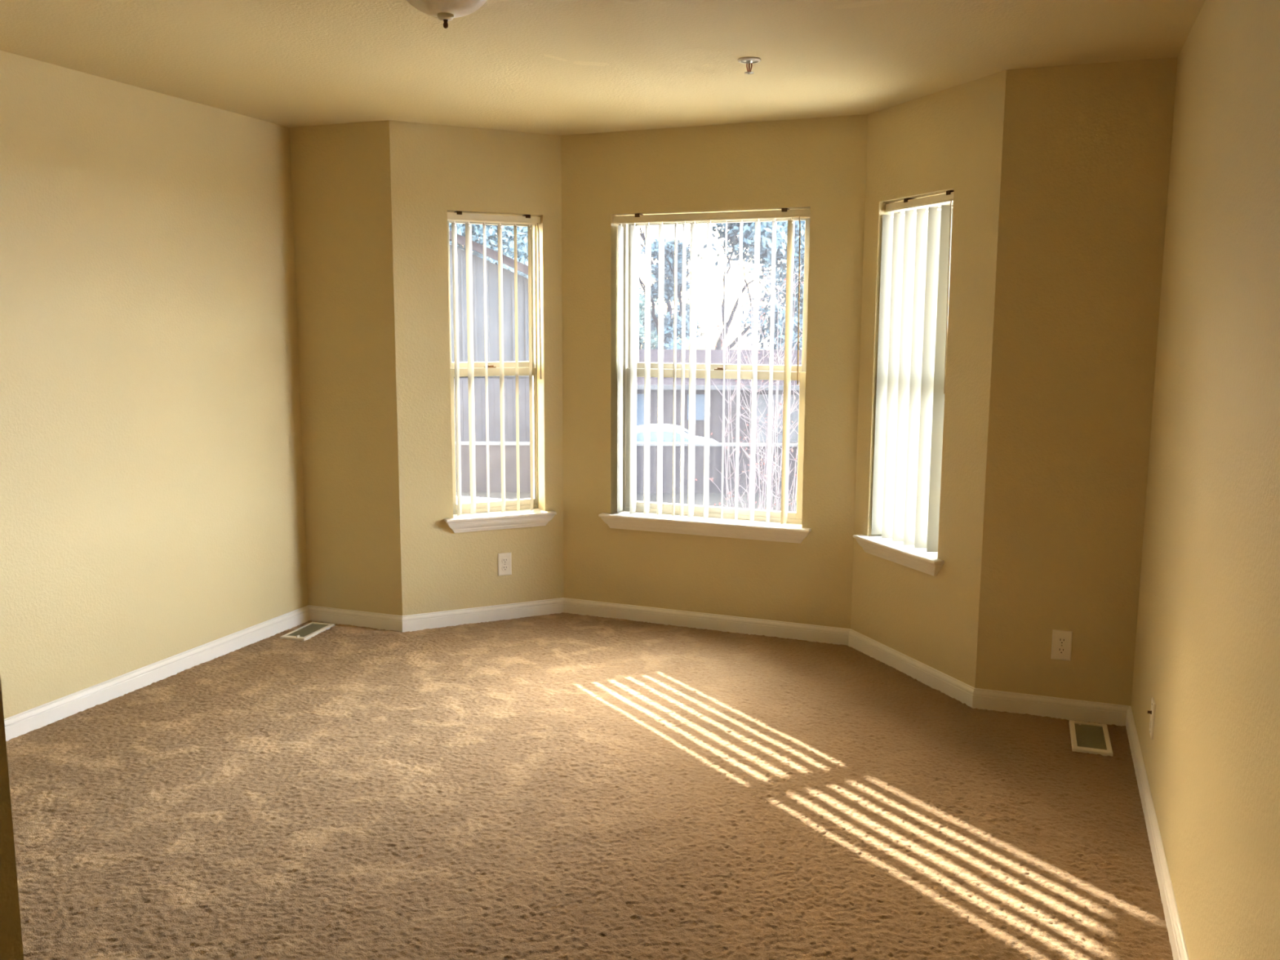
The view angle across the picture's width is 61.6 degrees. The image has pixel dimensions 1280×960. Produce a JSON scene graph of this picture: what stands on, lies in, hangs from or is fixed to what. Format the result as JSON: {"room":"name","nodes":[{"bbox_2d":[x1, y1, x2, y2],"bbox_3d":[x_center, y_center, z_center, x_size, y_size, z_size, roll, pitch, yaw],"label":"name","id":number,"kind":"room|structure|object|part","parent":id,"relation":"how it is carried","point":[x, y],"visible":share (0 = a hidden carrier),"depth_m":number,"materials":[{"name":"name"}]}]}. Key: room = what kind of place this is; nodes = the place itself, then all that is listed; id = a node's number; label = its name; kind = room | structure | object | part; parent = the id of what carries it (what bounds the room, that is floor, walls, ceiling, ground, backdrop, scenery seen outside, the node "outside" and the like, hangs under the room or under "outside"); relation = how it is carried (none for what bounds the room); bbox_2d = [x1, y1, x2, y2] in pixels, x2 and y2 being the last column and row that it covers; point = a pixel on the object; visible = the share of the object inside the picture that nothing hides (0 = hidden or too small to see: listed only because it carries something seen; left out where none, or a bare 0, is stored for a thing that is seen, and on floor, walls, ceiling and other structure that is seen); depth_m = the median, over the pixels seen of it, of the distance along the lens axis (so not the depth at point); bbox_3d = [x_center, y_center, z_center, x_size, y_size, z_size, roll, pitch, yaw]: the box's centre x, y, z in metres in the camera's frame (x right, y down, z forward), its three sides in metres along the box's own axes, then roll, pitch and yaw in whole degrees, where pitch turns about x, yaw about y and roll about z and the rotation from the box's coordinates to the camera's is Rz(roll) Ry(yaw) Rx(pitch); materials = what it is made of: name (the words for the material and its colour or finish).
{"room":"empty bedroom","nodes":[
{"label":"empty bedroom","id":0,"kind":"room"},
{"bbox_2d":[0,673,23,959],"bbox_3d":[-1.819,0.125,1.009,3.194,2.440,0.130,3,9,20],"label":"wall","id":1,"kind":"structure","parent":0,"point":[11,935],"depth_m":0.51,"materials":[{"name":"beige paint"}]},
{"bbox_2d":[0,50,308,719],"bbox_3d":[-2.463,-0.242,3.570,0.180,2.440,4.267,3,9,20],"label":"wall","id":2,"kind":"structure","parent":0,"point":[152,496],"depth_m":4.38,"materials":[{"name":"beige paint"}]},
{"bbox_2d":[4,604,309,741],"bbox_3d":[-2.409,0.951,3.620,0.014,0.087,4.087,3,9,20],"label":"baseboard","id":3,"kind":"structure","parent":2,"relation":"attached to","point":[38,717],"depth_m":4.49,"materials":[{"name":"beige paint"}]},
{"bbox_2d":[289,120,402,615],"bbox_3d":[-1.486,-0.493,5.369,0.741,2.440,0.180,3,9,20],"label":"wall","id":4,"kind":"structure","parent":0,"point":[341,175],"depth_m":5.24,"materials":[{"name":"beige paint"}]},
{"bbox_2d":[308,604,402,631],"bbox_3d":[-1.438,0.701,5.414,0.567,0.087,0.014,3,9,20],"label":"baseboard","id":5,"kind":"structure","parent":4,"relation":"attached to","point":[389,622],"depth_m":5.40,"materials":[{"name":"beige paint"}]},
{"bbox_2d":[389,120,563,615],"bbox_3d":[-0.788,-0.500,5.441,0.937,2.440,0.180,-4,9,-26],"label":"wall","id":6,"kind":"structure","parent":0,"point":[436,171],"depth_m":5.29,"materials":[{"name":"beige paint"}]},
{"bbox_2d":[402,597,563,631],"bbox_3d":[-0.790,0.692,5.503,0.863,0.087,0.014,-4,9,-26],"label":"baseboard","id":7,"kind":"structure","parent":6,"relation":"attached to","point":[415,622],"depth_m":5.49,"materials":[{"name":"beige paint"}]},
{"bbox_2d":[444,220,556,533],"bbox_3d":[-0.738,-0.539,5.431,0.581,1.576,0.228,-4,9,-26],"label":"window","id":8,"kind":"structure","parent":6,"relation":"in","point":[481,520],"depth_m":5.49,"materials":[{"name":"beige plastic"}]},
{"bbox_3d":[-0.767,-0.943,5.456,0.463,0.747,0.030,-4,9,-26],"label":"sash","id":9,"kind":"part","parent":8,"relation":"part of","materials":[{"name":"beige plastic"}]},
{"bbox_3d":[-0.756,-0.215,5.529,0.463,0.723,0.028,-4,9,-26],"label":"sash","id":10,"kind":"part","parent":8,"relation":"part of","materials":[{"name":"beige plastic"}]},
{"bbox_2d":[447,210,541,515],"bbox_3d":[-0.730,-0.577,5.410,0.481,1.494,0.081,-4,9,-26],"label":"vertical blind","id":11,"kind":"object","parent":8,"relation":"attached to","point":[457,215],"visible":0.92,"depth_m":5.37,"materials":[{"name":"beige plastic"}]},
{"bbox_3d":[-0.770,-0.585,5.492,0.489,1.502,0.080,-4,9,-26],"label":"frame","id":12,"kind":"part","parent":8,"relation":"part of","materials":[{"name":"beige plastic"}]},
{"bbox_3d":[-0.735,0.178,5.519,0.488,0.016,0.101,-4,9,-26],"label":"sill","id":13,"kind":"part","parent":8,"relation":"part of","materials":[{"name":"beige paint"}]},
{"bbox_2d":[497,552,511,576],"bbox_3d":[-0.694,0.432,5.516,0.072,0.117,0.009,-4,9,-26],"label":"wall outlet","id":14,"kind":"object","parent":6,"relation":"attached to","point":[504,559],"visible":1,"depth_m":5.51,"materials":[{"name":"beige plastic"}]},
{"bbox_2d":[502,564,508,570],"bbox_3d":[-0.693,0.452,5.517,0.034,0.027,0.004,-4,9,-26],"label":"receptacle","id":15,"kind":"object","parent":14,"relation":"attached to","point":[504,567],"depth_m":5.52,"materials":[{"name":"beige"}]},
{"bbox_2d":[502,557,508,563],"bbox_3d":[-0.693,0.413,5.512,0.034,0.027,0.004,-4,9,-26],"label":"receptacle","id":16,"kind":"object","parent":14,"relation":"attached to","point":[504,560],"depth_m":5.51,"materials":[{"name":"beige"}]},
{"bbox_2d":[5,612,1173,959],"bbox_3d":[-0.918,1.200,2.172,3.909,0.010,7.077,3,9,20],"label":"floor","id":17,"kind":"structure","parent":0,"point":[562,786],"depth_m":3.36,"materials":[{"name":"beige carpet"}]},
{"bbox_2d":[280,622,334,640],"bbox_3d":[-1.638,0.747,5.301,0.132,0.027,0.275,3,8,15],"label":"floor vent","id":18,"kind":"object","parent":17,"relation":"in","point":[306,632],"visible":1,"depth_m":5.28,"materials":[{"name":"white metal"}]},
{"bbox_2d":[1068,720,1113,756],"bbox_3d":[1.663,0.952,3.970,0.139,0.027,0.302,3,9,20],"label":"floor vent","id":19,"kind":"object","parent":17,"relation":"in","point":[1086,737],"visible":1,"depth_m":3.95,"materials":[{"name":"white metal"}]},
{"bbox_2d":[0,0,1205,135],"bbox_3d":[-0.888,-1.322,1.841,4.209,0.200,7.340,3,9,20],"label":"ceiling","id":20,"kind":"structure","parent":0,"point":[549,67],"depth_m":3.71,"materials":[{"name":"beige paint"}]},
{"bbox_2d":[406,0,487,28],"bbox_3d":[-0.513,-1.275,2.827,0.278,0.166,0.278,3,9,20],"label":"ceiling lamp","id":21,"kind":"object","parent":20,"relation":"attached to","point":[445,11],"visible":1,"depth_m":2.80,"materials":[{"name":"white glass"}]},
{"bbox_3d":[-0.513,-1.289,2.825,0.278,0.124,0.278,3,9,20],"label":"lamp shade","id":22,"kind":"part","parent":21,"relation":"part of","materials":[{"name":"white glass"}]},
{"bbox_2d":[737,56,760,74],"bbox_3d":[0.389,-1.472,3.829,0.084,0.050,0.084,3,9,20],"label":"sprinkler","id":23,"kind":"object","parent":20,"relation":"attached to","point":[749,60],"visible":1,"depth_m":3.82,"materials":[{"name":"white metal"}]},
{"bbox_2d":[560,114,867,628],"bbox_3d":[0.338,-0.479,5.330,1.680,2.440,0.180,4,9,22],"label":"wall","id":24,"kind":"structure","parent":0,"point":[818,165],"depth_m":5.21,"materials":[{"name":"beige paint"}]},
{"bbox_2d":[598,217,811,543],"bbox_3d":[0.340,-0.514,5.296,1.092,1.576,0.228,4,9,22],"label":"window","id":25,"kind":"structure","parent":24,"relation":"in","point":[791,531],"depth_m":5.35,"materials":[{"name":"beige plastic"}]},
{"bbox_3d":[0.331,0.203,5.384,0.999,0.016,0.101,4,9,22],"label":"sill","id":26,"kind":"part","parent":25,"relation":"part of","materials":[{"name":"beige paint"}]},
{"bbox_2d":[613,208,810,524],"bbox_3d":[0.333,-0.552,5.273,0.992,1.494,0.089,4,9,22],"label":"vertical blind","id":27,"kind":"object","parent":25,"relation":"attached to","point":[784,213],"visible":0.99,"depth_m":5.27,"materials":[{"name":"beige plastic"}]},
{"bbox_3d":[0.367,-0.189,5.389,0.940,0.723,0.028,4,9,22],"label":"sash","id":28,"kind":"part","parent":25,"relation":"part of","materials":[{"name":"beige plastic"}]},
{"bbox_3d":[0.383,-0.918,5.317,0.940,0.747,0.030,4,9,22],"label":"sash","id":29,"kind":"part","parent":25,"relation":"part of","materials":[{"name":"beige plastic"}]},
{"bbox_2d":[563,597,850,645],"bbox_3d":[0.297,0.711,5.407,1.522,0.087,0.014,4,9,22],"label":"baseboard","id":30,"kind":"structure","parent":24,"relation":"attached to","point":[811,633],"depth_m":5.38,"materials":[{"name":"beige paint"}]},
{"bbox_2d":[850,70,1006,687],"bbox_3d":[1.247,-0.373,4.615,0.180,2.440,0.984,-3,9,-21],"label":"wall","id":31,"kind":"structure","parent":0,"point":[949,139],"depth_m":4.36,"materials":[{"name":"beige paint"}]},
{"bbox_2d":[853,203,953,576],"bbox_3d":[1.208,-0.417,4.639,0.228,1.576,0.611,-3,9,-21],"label":"window","id":32,"kind":"structure","parent":31,"relation":"in","point":[918,559],"depth_m":4.68,"materials":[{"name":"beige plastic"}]},
{"bbox_3d":[1.190,0.299,4.735,0.101,0.016,0.518,-3,9,-21],"label":"sill","id":33,"kind":"part","parent":32,"relation":"part of","materials":[{"name":"beige paint"}]},
{"bbox_2d":[871,190,953,551],"bbox_3d":[1.200,-0.457,4.630,0.088,1.494,0.511,-3,9,-21],"label":"vertical blind","id":34,"kind":"object","parent":32,"relation":"attached to","point":[916,255],"visible":0.88,"depth_m":4.63,"materials":[{"name":"beige plastic"}]},
{"bbox_3d":[1.291,-0.813,4.614,0.030,0.747,0.482,-3,9,-21],"label":"sash","id":35,"kind":"part","parent":32,"relation":"part of","materials":[{"name":"beige plastic"}]},
{"bbox_2d":[848,628,974,707],"bbox_3d":[1.166,0.814,4.708,0.014,0.087,0.913,-3,9,-21],"label":"baseboard","id":36,"kind":"structure","parent":31,"relation":"attached to","point":[954,688],"depth_m":4.65,"materials":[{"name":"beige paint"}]},
{"bbox_2d":[974,57,1177,706],"bbox_3d":[1.726,-0.295,4.083,0.749,2.440,0.180,3,9,20],"label":"wall","id":37,"kind":"structure","parent":0,"point":[1086,148],"depth_m":4.01,"materials":[{"name":"beige paint"}]},
{"bbox_2d":[972,688,1129,725],"bbox_3d":[1.599,0.889,4.192,0.576,0.087,0.014,3,9,20],"label":"baseboard","id":38,"kind":"structure","parent":37,"relation":"attached to","point":[1072,709],"depth_m":4.18,"materials":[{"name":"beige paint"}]},
{"bbox_2d":[1050,629,1072,661],"bbox_3d":[1.629,0.639,4.149,0.072,0.117,0.009,3,9,20],"label":"wall outlet","id":39,"kind":"object","parent":37,"relation":"attached to","point":[1061,645],"visible":1,"depth_m":4.15,"materials":[{"name":"beige plastic"}]},
{"bbox_2d":[1056,646,1066,653],"bbox_3d":[1.628,0.658,4.150,0.034,0.027,0.004,3,9,20],"label":"receptacle","id":40,"kind":"object","parent":39,"relation":"attached to","point":[1060,650],"depth_m":4.15,"materials":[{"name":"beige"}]},
{"bbox_2d":[1057,636,1066,644],"bbox_3d":[1.628,0.620,4.145,0.034,0.027,0.004,3,9,20],"label":"receptacle","id":41,"kind":"object","parent":39,"relation":"attached to","point":[1060,640],"depth_m":4.14,"materials":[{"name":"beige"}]},
{"bbox_2d":[1131,0,1279,959],"bbox_3d":[0.885,0.133,1.044,0.180,2.440,6.520,3,9,20],"label":"wall","id":42,"kind":"structure","parent":0,"point":[1207,649],"depth_m":2.43,"materials":[{"name":"beige paint"}]},
{"bbox_2d":[1147,697,1155,739],"bbox_3d":[1.605,0.748,3.379,0.018,0.115,0.070,3,9,20],"label":"cable wall plate","id":43,"kind":"object","parent":42,"relation":"attached to","point":[1152,712],"visible":1,"depth_m":3.35,"materials":[{"name":"beige plastic"}]},
{"bbox_2d":[1125,706,1189,959],"bbox_3d":[0.757,1.316,1.161,0.014,0.087,6.340,3,9,20],"label":"baseboard","id":44,"kind":"structure","parent":42,"relation":"attached to","point":[1176,938],"depth_m":3.01,"materials":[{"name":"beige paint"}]},
{"label":"outside","id":45,"kind":"structure","parent":0,"visible":0},
{"bbox_2d":[456,442,796,511],"bbox_3d":[36.222,-8.455,96.987,320.000,0.001,192.500,3,9,20],"label":"ground","id":46,"kind":"structure","parent":45,"point":[713,498],"depth_m":32.43,"materials":[{"name":"white"}]},
{"bbox_2d":[448,222,528,278],"bbox_3d":[-9.557,-11.612,62.933,15.294,15.580,14.070,-1,8,-6],"label":"leafy tree","id":47,"kind":"object","parent":46,"relation":"on","point":[491,237],"visible":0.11,"depth_m":58.32,"materials":[{"name":"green plant"}]},
{"bbox_2d":[448,230,528,441],"bbox_3d":[-7.805,-5.100,40.188,11.277,8.906,10.000,0,8,0],"label":"house","id":48,"kind":"structure","parent":46,"relation":"on","point":[492,280],"depth_m":35.56,"materials":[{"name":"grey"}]},
{"bbox_2d":[453,377,529,441],"bbox_3d":[-5.345,-1.522,34.391,5.790,3.476,0.120,0,8,0],"label":"fence","id":49,"kind":"object","parent":46,"relation":"on","point":[494,411],"visible":0.22,"depth_m":34.23,"materials":[{"name":"grey wood"}]},
{"bbox_2d":[455,441,797,493],"bbox_3d":[-0.998,-0.384,33.378,30.000,1.550,0.360,0,8,0],"label":"fence","id":50,"kind":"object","parent":46,"relation":"on","point":[715,448],"depth_m":33.28,"materials":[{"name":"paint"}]},
{"bbox_2d":[456,495,506,502],"bbox_3d":[6.017,1.812,23.853,85.000,0.150,42.000,3,9,20],"label":"ground","id":51,"kind":"structure","parent":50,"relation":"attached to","point":[464,499],"depth_m":31.70,"materials":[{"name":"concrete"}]},
{"bbox_2d":[639,226,672,343],"bbox_3d":[-0.858,-18.286,86.333,9.590,22.248,10.200,3,9,20],"label":"bare tree","id":52,"kind":"object","parent":46,"relation":"on","point":[669,308],"visible":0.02,"depth_m":85.72,"materials":[{"name":"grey plant"}]},
{"bbox_2d":[639,286,700,349],"bbox_3d":[-0.560,-13.498,97.032,12.166,9.657,10.510,3,9,20],"label":"leafy tree","id":53,"kind":"object","parent":46,"relation":"on","point":[654,339],"visible":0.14,"depth_m":94.13,"materials":[{"name":"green plant"}]},
{"bbox_2d":[639,237,704,349],"bbox_3d":[1.414,-8.125,58.251,4.078,10.020,6.278,3,9,20],"label":"leafy tree","id":54,"kind":"object","parent":46,"relation":"on","point":[668,270],"visible":0.66,"depth_m":58.30,"materials":[{"name":"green plant"}]},
{"bbox_2d":[636,423,718,442],"bbox_3d":[0.849,-1.380,40.811,4.544,1.450,1.860,0,8,0],"label":"car","id":55,"kind":"object","parent":46,"relation":"on","point":[667,428],"visible":0.09,"depth_m":40.03,"materials":[{"name":"silver metal"}]},
{"bbox_2d":[636,349,801,442],"bbox_3d":[5.521,-4.283,52.162,17.000,4.050,9.500,0,8,0],"label":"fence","id":56,"kind":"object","parent":46,"relation":"on","point":[716,355],"visible":0.23,"depth_m":48.05,"materials":[{"name":"beige paint"}]},
{"bbox_3d":[6.314,-2.747,48.062,2.600,2.130,0.090,0,8,0],"label":"garage door","id":57,"kind":"part","parent":56,"relation":"part of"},
{"bbox_2d":[677,224,779,349],"bbox_3d":[7.622,-13.881,75.784,14.654,16.618,11.406,3,9,20],"label":"bare tree","id":58,"kind":"object","parent":46,"relation":"on","point":[718,344],"visible":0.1,"depth_m":73.72,"materials":[{"name":"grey plant"}]},
{"bbox_2d":[695,262,804,511],"bbox_3d":[1.407,0.587,11.649,1.608,5.770,1.385,3,9,20],"label":"tree","id":59,"kind":"object","parent":46,"relation":"on","point":[775,420],"visible":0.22,"depth_m":11.51,"materials":[{"name":"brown plant"}]},
{"bbox_2d":[699,220,805,350],"bbox_3d":[9.440,-11.413,57.504,11.454,16.835,12.953,5,9,30],"label":"leafy tree","id":60,"kind":"object","parent":46,"relation":"on","point":[766,228],"visible":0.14,"depth_m":55.39,"materials":[{"name":"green plant"}]}
]}

